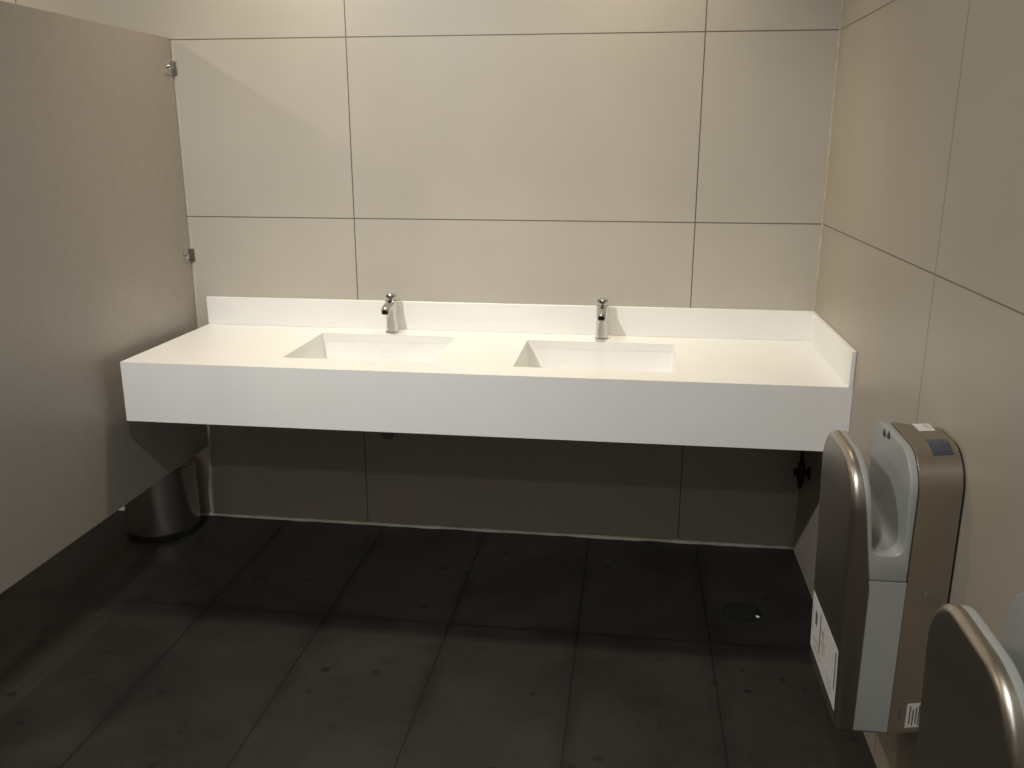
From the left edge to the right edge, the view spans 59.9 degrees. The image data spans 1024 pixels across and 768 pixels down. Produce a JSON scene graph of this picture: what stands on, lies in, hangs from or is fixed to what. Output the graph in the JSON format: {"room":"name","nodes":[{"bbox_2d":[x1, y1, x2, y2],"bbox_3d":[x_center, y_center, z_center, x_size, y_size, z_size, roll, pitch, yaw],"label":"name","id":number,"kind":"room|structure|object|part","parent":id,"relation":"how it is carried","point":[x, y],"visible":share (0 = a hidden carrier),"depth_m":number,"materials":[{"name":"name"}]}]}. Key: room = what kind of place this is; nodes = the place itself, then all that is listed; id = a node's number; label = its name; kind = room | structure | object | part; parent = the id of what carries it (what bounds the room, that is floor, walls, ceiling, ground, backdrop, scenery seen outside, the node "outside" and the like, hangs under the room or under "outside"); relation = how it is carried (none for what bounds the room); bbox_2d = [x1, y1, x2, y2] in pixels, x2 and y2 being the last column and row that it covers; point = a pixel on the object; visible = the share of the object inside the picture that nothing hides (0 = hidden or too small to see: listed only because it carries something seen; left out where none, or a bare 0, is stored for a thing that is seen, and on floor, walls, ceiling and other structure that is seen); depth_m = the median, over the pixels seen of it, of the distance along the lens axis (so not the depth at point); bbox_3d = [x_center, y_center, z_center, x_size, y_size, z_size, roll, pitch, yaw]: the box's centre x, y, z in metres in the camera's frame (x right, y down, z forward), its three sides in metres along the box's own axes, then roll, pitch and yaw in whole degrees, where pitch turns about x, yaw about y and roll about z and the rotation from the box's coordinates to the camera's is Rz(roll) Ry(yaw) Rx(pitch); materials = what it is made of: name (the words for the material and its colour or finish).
{"room":"public restroom","nodes":[
{"label":"public restroom","id":0,"kind":"room"},
{"bbox_2d":[0,0,841,545],"bbox_3d":[-1.397,-0.845,3.538,5.298,2.900,0.100,2,15,7],"label":"wall","id":1,"kind":"structure","parent":0,"point":[630,153],"depth_m":3.33,"materials":[{"name":"tile"}]},
{"bbox_2d":[117,507,793,549],"bbox_3d":[-1.405,0.562,3.871,5.098,0.026,0.026,2,15,7],"label":"baseboard","id":2,"kind":"structure","parent":1,"relation":"attached to","point":[303,519],"depth_m":3.68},
{"bbox_2d":[120,296,856,450],"bbox_3d":[-0.100,-0.072,3.169,2.376,0.320,0.661,2,15,7],"label":"countertop","id":3,"kind":"structure","parent":1,"relation":"attached to","point":[737,378],"depth_m":2.97,"materials":[{"name":"white stone"}]},
{"bbox_2d":[296,341,448,361],"bbox_3d":[-0.502,-0.050,3.241,0.550,0.116,0.431,2,15,7],"label":"basin","id":4,"kind":"object","parent":3,"relation":"in","point":[405,351],"depth_m":3.43,"materials":[{"name":"white ceramic"}]},
{"bbox_2d":[381,432,393,439],"bbox_3d":[-0.443,0.069,3.417,0.068,0.200,0.354,2,15,7],"label":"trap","id":5,"kind":"object","parent":3,"relation":"attached to","point":[385,435],"visible":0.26,"depth_m":3.28,"materials":[{"name":"black"}]},
{"bbox_2d":[381,293,398,333],"bbox_3d":[-0.471,-0.265,3.401,0.053,0.153,0.127,2,15,7],"label":"tap","id":6,"kind":"object","parent":3,"relation":"on","point":[389,308],"visible":1,"depth_m":3.42,"materials":[{"name":"silver metal"}]},
{"bbox_3d":[-0.473,-0.290,3.383,0.036,0.046,0.105,2,15,7],"label":"spout","id":7,"kind":"part","parent":6,"relation":"part of","materials":[{"name":"silver metal"}]},
{"bbox_2d":[518,348,676,371],"bbox_3d":[0.299,-0.016,3.119,0.565,0.116,0.434,2,15,7],"label":"basin","id":8,"kind":"object","parent":3,"relation":"in","point":[629,359],"depth_m":3.30,"materials":[{"name":"white ceramic"}]},
{"bbox_2d":[595,298,608,339],"bbox_3d":[0.333,-0.235,3.292,0.053,0.153,0.127,2,15,7],"label":"tap","id":9,"kind":"object","parent":3,"relation":"on","point":[602,309],"visible":1,"depth_m":3.31,"materials":[{"name":"silver metal"}]},
{"bbox_3d":[0.331,-0.260,3.273,0.036,0.046,0.105,2,15,7],"label":"spout","id":10,"kind":"part","parent":9,"relation":"part of","materials":[{"name":"silver metal"}]},
{"bbox_2d":[206,296,814,340],"bbox_3d":[-0.057,-0.257,3.451,2.376,0.112,0.012,2,15,7],"label":"backsplash","id":11,"kind":"structure","parent":1,"relation":"attached to","point":[790,325],"depth_m":3.44,"materials":[{"name":"white stone"}]},
{"bbox_2d":[792,0,843,545],"bbox_3d":[1.121,-0.747,3.158,0.014,2.888,0.014,2,15,7],"label":"trim","id":12,"kind":"structure","parent":1,"relation":"attached to","point":[842,1],"depth_m":3.14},
{"bbox_2d":[0,511,876,767],"bbox_3d":[-1.753,1.296,1.402,5.298,0.100,5.400,2,15,7],"label":"floor","id":13,"kind":"structure","parent":0,"point":[230,642],"depth_m":2.83,"materials":[{"name":"tile"}]},
{"bbox_2d":[0,1,207,593],"bbox_3d":[-1.400,-0.154,2.828,0.068,1.942,1.620,2,15,7],"label":"partition","id":14,"kind":"object","parent":13,"relation":"on","point":[96,257],"depth_m":2.84,"materials":[{"name":"laminate"}]},
{"bbox_2d":[124,456,201,541],"bbox_3d":[-1.472,0.442,3.690,0.324,0.337,0.294,2,15,7],"label":"pedal bin","id":15,"kind":"object","parent":13,"relation":"on","point":[168,510],"visible":0.53,"depth_m":3.59,"materials":[{"name":"silver metal"}]},
{"bbox_3d":[-1.458,0.299,3.649,0.291,0.040,0.291,2,15,7],"label":"lid","id":16,"kind":"part","parent":15,"relation":"part of","materials":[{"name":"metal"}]},
{"bbox_2d":[722,602,761,621],"bbox_3d":[0.794,0.786,3.068,0.132,0.004,0.132,2,15,7],"label":"floor drain","id":17,"kind":"object","parent":13,"relation":"on","point":[738,611],"visible":1,"depth_m":3.06,"materials":[{"name":"black metal"}]},
{"bbox_2d":[793,0,1023,767],"bbox_3d":[0.823,-0.058,0.669,0.100,2.900,5.200,2,15,7],"label":"wall","id":18,"kind":"structure","parent":0,"point":[921,265],"depth_m":1.98,"materials":[{"name":"tile"}]},
{"bbox_2d":[793,450,810,488],"bbox_3d":[1.072,0.150,3.239,0.056,0.497,0.052,2,15,7],"label":"valve","id":19,"kind":"object","parent":18,"relation":"attached to","point":[800,472],"visible":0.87,"depth_m":3.28,"materials":[{"name":"black plastic"}]},
{"bbox_3d":[1.052,0.328,3.291,0.016,0.031,0.031,2,15,7],"label":"handle","id":20,"kind":"part","parent":19,"relation":"part of","materials":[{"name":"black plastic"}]},
{"bbox_2d":[810,422,965,733],"bbox_3d":[0.812,0.411,1.972,0.223,0.639,0.312,2,15,7],"label":"dryer","id":21,"kind":"object","parent":18,"relation":"attached to","point":[887,538],"visible":0.98,"depth_m":1.85,"materials":[{"name":"silver plastic"}]},
{"bbox_3d":[0.861,0.710,1.904,0.035,0.059,0.001,-2,15,-6],"label":"rating plate","id":22,"kind":"part","parent":21,"relation":"part of","materials":[{"name":"white paper"}]},
{"bbox_3d":[0.920,0.415,1.958,0.004,0.632,0.246,2,15,7],"label":"plate","id":23,"kind":"part","parent":21,"relation":"part of","materials":[{"name":"black plastic"}]},
{"bbox_2d":[914,593,1023,767],"bbox_3d":[0.707,0.616,1.224,0.223,0.639,0.312,2,15,7],"label":"dryer","id":24,"kind":"object","parent":18,"relation":"attached to","point":[972,706],"visible":1,"depth_m":1.18,"materials":[{"name":"silver plastic"}]}
]}

